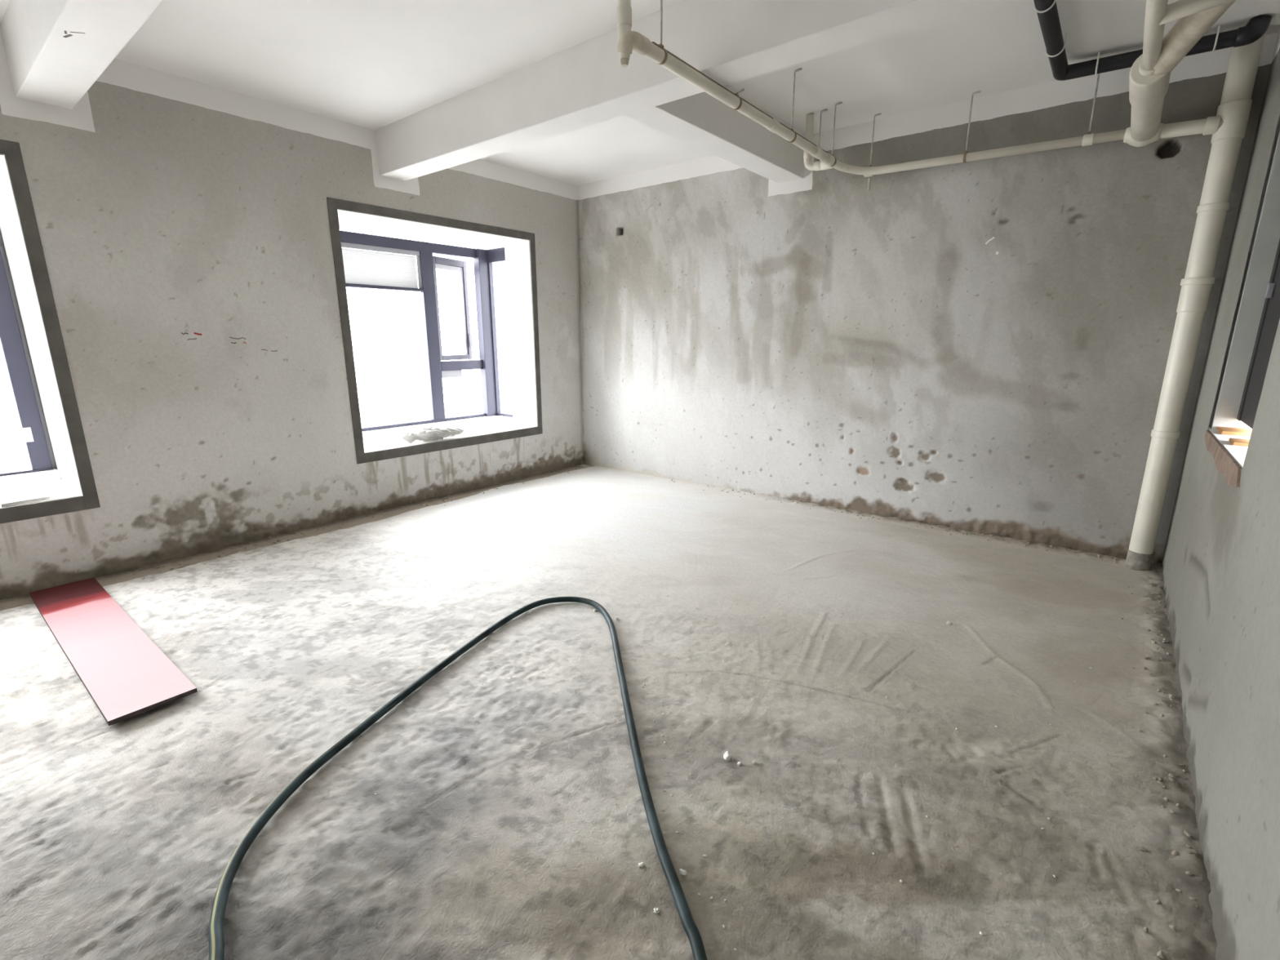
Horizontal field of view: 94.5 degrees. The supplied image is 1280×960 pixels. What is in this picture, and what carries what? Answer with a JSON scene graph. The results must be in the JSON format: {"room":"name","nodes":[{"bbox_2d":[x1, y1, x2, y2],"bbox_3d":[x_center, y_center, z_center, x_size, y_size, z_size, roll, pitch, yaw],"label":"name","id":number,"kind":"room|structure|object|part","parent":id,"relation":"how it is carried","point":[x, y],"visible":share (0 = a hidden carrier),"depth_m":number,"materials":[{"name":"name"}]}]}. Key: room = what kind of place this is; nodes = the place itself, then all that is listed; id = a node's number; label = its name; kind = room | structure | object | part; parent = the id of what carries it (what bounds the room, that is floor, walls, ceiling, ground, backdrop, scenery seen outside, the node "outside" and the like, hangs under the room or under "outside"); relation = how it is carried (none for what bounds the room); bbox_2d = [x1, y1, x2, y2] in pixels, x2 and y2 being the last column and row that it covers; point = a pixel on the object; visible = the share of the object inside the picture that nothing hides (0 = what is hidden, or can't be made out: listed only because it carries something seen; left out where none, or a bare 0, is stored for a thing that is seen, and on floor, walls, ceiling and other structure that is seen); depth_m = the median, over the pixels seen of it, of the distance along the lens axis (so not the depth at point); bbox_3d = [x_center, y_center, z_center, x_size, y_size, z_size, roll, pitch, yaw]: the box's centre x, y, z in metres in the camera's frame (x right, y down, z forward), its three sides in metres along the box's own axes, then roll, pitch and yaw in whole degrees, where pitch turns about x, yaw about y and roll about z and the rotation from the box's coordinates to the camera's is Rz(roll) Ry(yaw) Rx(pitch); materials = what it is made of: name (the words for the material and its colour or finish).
{"room":"construction site","nodes":[
{"label":"construction site","id":0,"kind":"room"},
{"bbox_2d":[0,28,583,599],"bbox_3d":[-3.004,-0.860,3.496,0.041,2.960,7.660,11,17,37],"label":"wall","id":1,"kind":"structure","parent":0,"point":[183,223],"depth_m":3.81,"materials":[{"name":"grey concrete"}]},
{"bbox_2d":[0,155,82,507],"bbox_3d":[-4.128,-0.672,2.768,0.820,2.033,2.042,11,17,37],"label":"window","id":2,"kind":"structure","parent":1,"relation":"in","point":[23,339],"depth_m":3.59,"materials":[{"name":"white paint"}]},
{"bbox_2d":[0,493,17,500],"bbox_3d":[-3.567,0.103,3.329,0.030,0.022,0.140,-6,15,-22],"label":"plaster offcut","id":3,"kind":"object","parent":2,"relation":"on","point":[10,495],"visible":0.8,"depth_m":3.34,"materials":[{"name":"white"}]},
{"bbox_2d":[0,493,50,506],"bbox_3d":[-3.451,0.110,3.308,0.130,0.018,0.200,9,16,32],"label":"plaster offcut","id":4,"kind":"object","parent":2,"relation":"on","point":[42,496],"visible":1,"depth_m":3.29,"materials":[{"name":"white"}]},
{"bbox_3d":[-4.399,0.108,3.168,0.050,0.052,1.822,11,17,37],"label":"frame rail","id":5,"kind":"part","parent":2,"relation":"part of","materials":[{"name":"grey metal"}]},
{"bbox_3d":[-4.128,0.258,2.993,0.820,0.120,2.042,11,17,37],"label":"sill","id":6,"kind":"part","parent":2,"relation":"part of","materials":[{"name":"white paint"}]},
{"bbox_2d":[0,139,100,524],"bbox_3d":[-3.813,-0.606,2.520,0.033,1.945,1.975,11,17,37],"label":"trim","id":7,"kind":"structure","parent":1,"relation":"attached to","point":[11,151],"depth_m":3.23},
{"bbox_2d":[326,197,542,463],"bbox_3d":[-1.627,-1.246,5.167,0.033,1.937,1.939,11,17,37],"label":"trim","id":8,"kind":"structure","parent":1,"relation":"attached to","point":[333,204],"depth_m":4.79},
{"bbox_2d":[337,208,537,453],"bbox_3d":[-1.968,-1.325,5.467,0.925,2.033,2.064,11,17,37],"label":"window","id":9,"kind":"structure","parent":1,"relation":"in","point":[367,268],"depth_m":5.83,"materials":[{"name":"white paint"}]},
{"bbox_3d":[-2.437,-1.883,5.245,0.008,0.294,0.998,11,17,37],"label":"louvre panel","id":10,"kind":"part","parent":9,"relation":"part of","materials":[{"name":"white"}]},
{"bbox_3d":[-2.200,-2.170,5.437,0.050,0.090,1.830,11,17,37],"label":"frame rail","id":11,"kind":"part","parent":9,"relation":"part of","materials":[{"name":"grey metal"}]},
{"bbox_3d":[-2.200,-0.562,5.826,0.050,0.030,1.830,11,17,37],"label":"frame rail","id":12,"kind":"part","parent":9,"relation":"part of","materials":[{"name":"grey metal"}]},
{"bbox_2d":[399,426,466,443],"bbox_3d":[-1.841,-0.421,5.270,0.184,0.130,0.635,11,17,37],"label":"plastic bag","id":13,"kind":"object","parent":9,"relation":"on","point":[432,433],"visible":1,"depth_m":5.20,"materials":[{"name":"white plastic"}]},
{"bbox_3d":[-2.017,-1.686,5.839,0.045,0.995,0.045,6,15,23],"label":"open sash","id":14,"kind":"part","parent":9,"relation":"part of","materials":[{"name":"grey metal"}]},
{"bbox_3d":[-1.927,-2.186,5.928,0.045,0.065,0.400,6,15,23],"label":"sash rail","id":15,"kind":"part","parent":9,"relation":"part of","materials":[{"name":"grey metal"}]},
{"bbox_3d":[-1.927,-0.387,5.660,0.820,0.120,2.064,11,17,37],"label":"sill","id":16,"kind":"part","parent":9,"relation":"part of","materials":[{"name":"white paint"}]},
{"bbox_3d":[-1.927,-1.275,6.148,0.045,0.050,0.400,6,15,23],"label":"sash rail","id":17,"kind":"part","parent":9,"relation":"part of","materials":[{"name":"grey metal"}]},
{"bbox_3d":[-1.799,-1.485,6.295,0.020,0.140,0.020,6,15,23],"label":"handle","id":18,"kind":"part","parent":9,"relation":"part of","materials":[{"name":"grey"}]},
{"bbox_3d":[-1.645,-1.538,6.281,0.095,1.714,0.117,11,17,37],"label":"corner post","id":19,"kind":"part","parent":9,"relation":"part of","materials":[{"name":"grey metal"}]},
{"bbox_3d":[-1.438,-2.294,6.031,0.328,0.127,0.050,11,17,37],"label":"frame rail","id":20,"kind":"part","parent":9,"relation":"part of","materials":[{"name":"grey metal"}]},
{"bbox_3d":[-1.438,-0.705,6.416,0.328,0.030,0.050,11,17,37],"label":"frame rail","id":21,"kind":"part","parent":9,"relation":"part of","materials":[{"name":"grey metal"}]},
{"bbox_2d":[0,464,1217,959],"bbox_3d":[-1.091,0.874,2.283,5.122,0.057,7.780,11,17,37],"label":"floor","id":22,"kind":"structure","parent":0,"point":[118,841],"depth_m":2.04,"materials":[{"name":"grey concrete"}]},
{"bbox_2d":[29,577,197,725],"bbox_3d":[-2.546,0.729,2.787,1.826,0.036,0.268,11,17,37],"label":"board","id":23,"kind":"object","parent":22,"relation":"on","point":[122,670],"visible":1,"depth_m":2.62,"materials":[{"name":"red wood"}]},
{"bbox_2d":[208,596,706,959],"bbox_3d":[-0.529,0.978,1.769,1.191,0.033,2.826,-2,14,-10],"label":"garden hose","id":24,"kind":"object","parent":22,"relation":"on","point":[215,932],"visible":1,"depth_m":1.80,"materials":[{"name":"rubber"}]},
{"bbox_2d":[4,465,1198,959],"bbox_3d":[-0.150,0.599,3.421,4.941,0.052,4.602,11,17,37],"label":"crumbs","id":25,"kind":"object","parent":22,"relation":"on","point":[1160,953],"visible":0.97,"depth_m":2.60,"materials":[{"name":"grey concrete"}]},
{"bbox_2d":[638,862,644,867],"bbox_3d":[0.004,1.036,1.592,0.014,0.011,0.017,11,17,37],"label":"crumb","id":26,"kind":"object","parent":22,"relation":"on","point":[642,864],"visible":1,"depth_m":1.59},
{"bbox_2d":[653,907,660,914],"bbox_3d":[0.041,1.067,1.465,0.016,0.012,0.013,-10,17,-36],"label":"crumb","id":27,"kind":"object","parent":22,"relation":"on","point":[656,910],"visible":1,"depth_m":1.46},
{"bbox_2d":[679,868,686,875],"bbox_3d":[0.113,1.041,1.568,0.022,0.013,0.016,11,17,37],"label":"crumb","id":28,"kind":"object","parent":22,"relation":"on","point":[683,873],"visible":1,"depth_m":1.56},
{"bbox_2d":[298,558,1091,951],"bbox_3d":[0.393,0.872,2.277,2.075,0.011,2.574,11,17,37],"label":"plaster grit","id":29,"kind":"object","parent":22,"relation":"on","point":[663,809],"visible":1,"depth_m":1.83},
{"bbox_2d":[723,751,731,760],"bbox_3d":[0.295,0.934,2.001,0.030,0.023,0.036,-2,14,-9],"label":"crumb","id":30,"kind":"object","parent":22,"relation":"on","point":[726,756],"visible":1,"depth_m":1.99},
{"bbox_2d":[616,0,1265,570],"bbox_3d":[1.455,-0.784,3.021,2.281,2.876,2.643,11,17,37],"label":"drain pipework","id":31,"kind":"object","parent":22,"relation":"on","point":[1149,76],"visible":0.98,"depth_m":3.15,"materials":[{"name":"beige plastic"}]},
{"bbox_3d":[0.088,-1.956,2.445,0.009,0.298,0.009,4,14,16],"label":"hanger rod","id":32,"kind":"part","parent":31,"relation":"part of","materials":[{"name":"silver metal"}]},
{"bbox_3d":[0.894,-2.199,3.449,0.009,0.298,0.009,4,14,16],"label":"hanger rod","id":33,"kind":"part","parent":31,"relation":"part of","materials":[{"name":"grey metal"}]},
{"bbox_3d":[1.232,-2.348,4.058,0.009,0.295,0.009,4,14,16],"label":"hanger rod","id":34,"kind":"part","parent":31,"relation":"part of","materials":[{"name":"grey metal"}]},
{"bbox_3d":[1.291,-2.317,3.937,0.009,0.298,0.009,4,14,16],"label":"hanger rod","id":35,"kind":"part","parent":31,"relation":"part of","materials":[{"name":"grey metal"}]},
{"bbox_3d":[1.623,-2.356,4.129,0.009,0.314,0.009,4,14,16],"label":"hanger rod","id":36,"kind":"part","parent":31,"relation":"part of","materials":[{"name":"grey metal"}]},
{"bbox_3d":[2.095,-2.261,3.762,0.009,0.326,0.009,-7,15,-28],"label":"hanger rod","id":37,"kind":"part","parent":31,"relation":"part of","materials":[{"name":"grey metal"}]},
{"bbox_3d":[2.594,-2.161,3.375,0.009,0.339,0.009,-7,15,-28],"label":"hanger rod","id":38,"kind":"part","parent":31,"relation":"part of","materials":[{"name":"silver metal"}]},
{"bbox_2d":[1128,53,1170,110],"bbox_3d":[2.315,-1.813,2.686,0.142,0.145,0.362,11,17,37],"label":"socket","id":39,"kind":"object","parent":31,"relation":"attached to","point":[1146,91],"depth_m":2.62,"materials":[{"name":"beige plastic"}]},
{"bbox_2d":[0,0,1279,185],"bbox_3d":[-1.054,-2.010,1.634,5.362,0.150,7.900,11,17,37],"label":"ceiling","id":40,"kind":"structure","parent":0,"point":[374,64],"depth_m":3.21,"materials":[{"name":"paint"}]},
{"bbox_2d":[0,0,163,109],"bbox_3d":[-1.173,-1.755,1.540,4.958,0.321,0.215,11,17,37],"label":"ceiling beam","id":41,"kind":"structure","parent":40,"relation":"attached to","point":[56,51],"depth_m":2.53,"materials":[{"name":"white paint"}]},
{"bbox_2d":[375,0,1010,181],"bbox_3d":[0.032,-2.108,2.998,4.958,0.320,0.213,11,17,37],"label":"ceiling beam","id":42,"kind":"structure","parent":40,"relation":"attached to","point":[585,84],"depth_m":2.94,"materials":[{"name":"white paint"}]},
{"bbox_2d":[624,84,804,182],"bbox_3d":[0.587,-2.325,3.885,0.220,0.314,1.911,11,17,37],"label":"ceiling beam","id":43,"kind":"structure","parent":40,"relation":"attached to","point":[701,121],"depth_m":3.76,"materials":[{"name":"white paint"}]},
{"bbox_2d":[1033,0,1272,80],"bbox_3d":[2.154,-2.082,2.450,0.861,0.122,1.779,11,17,37],"label":"pipe","id":44,"kind":"object","parent":40,"relation":"attached to","point":[1046,11],"visible":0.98,"depth_m":2.93,"materials":[{"name":"plastic"}]},
{"bbox_2d":[577,32,1278,563],"bbox_3d":[1.312,-1.191,4.865,5.082,2.960,0.080,11,17,37],"label":"wall","id":45,"kind":"structure","parent":0,"point":[980,346],"depth_m":4.23,"materials":[{"name":"grey concrete"}]},
{"bbox_2d":[1160,29,1279,959],"bbox_3d":[0.868,-0.130,0.476,0.017,2.960,7.660,11,17,37],"label":"wall","id":46,"kind":"structure","parent":0,"point":[1220,565],"depth_m":1.71,"materials":[{"name":"grey concrete"}]},
{"bbox_2d":[1204,114,1279,487],"bbox_3d":[2.501,-0.837,2.130,0.352,1.683,1.530,11,17,37],"label":"window","id":47,"kind":"structure","parent":46,"relation":"in","point":[1256,317],"depth_m":2.63,"materials":[{"name":"white paint"}]},
{"bbox_3d":[2.504,-0.067,2.313,0.342,0.100,1.330,11,17,37],"label":"sill","id":48,"kind":"part","parent":47,"relation":"part of","materials":[{"name":"white paint"}]},
{"bbox_2d":[1216,426,1252,436],"bbox_3d":[2.793,-0.210,2.659,0.275,0.016,0.179,11,17,37],"label":"timber offcut","id":49,"kind":"object","parent":47,"relation":"on","point":[1223,430],"visible":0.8,"depth_m":2.67,"materials":[{"name":"brown wood"}]},
{"bbox_2d":[1228,437,1249,446],"bbox_3d":[2.562,-0.141,2.376,0.270,0.014,0.135,11,17,37],"label":"timber offcut","id":50,"kind":"object","parent":47,"relation":"on","point":[1235,442],"visible":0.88,"depth_m":2.42,"materials":[{"name":"brown wood"}]},
{"bbox_2d":[1240,257,1279,428],"bbox_3d":[2.459,-0.823,2.167,0.038,1.328,1.130,11,17,37],"label":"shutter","id":51,"kind":"object","parent":47,"relation":"attached to","point":[1268,318],"depth_m":2.57,"materials":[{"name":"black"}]},
{"bbox_3d":[2.717,-0.816,2.550,0.020,0.060,0.030,11,17,37],"label":"handle","id":52,"kind":"part","parent":47,"relation":"part of","materials":[{"name":"grey metal"}]},
{"label":"outside","id":53,"kind":"structure","parent":0,"visible":0},
{"bbox_2d":[0,396,513,470],"bbox_3d":[-0.642,8.656,8.819,160.000,0.200,160.000,11,17,37],"label":"ground","id":54,"kind":"structure","parent":53,"point":[11,456],"depth_m":80.12,"materials":[{"name":"grey"}]}
]}

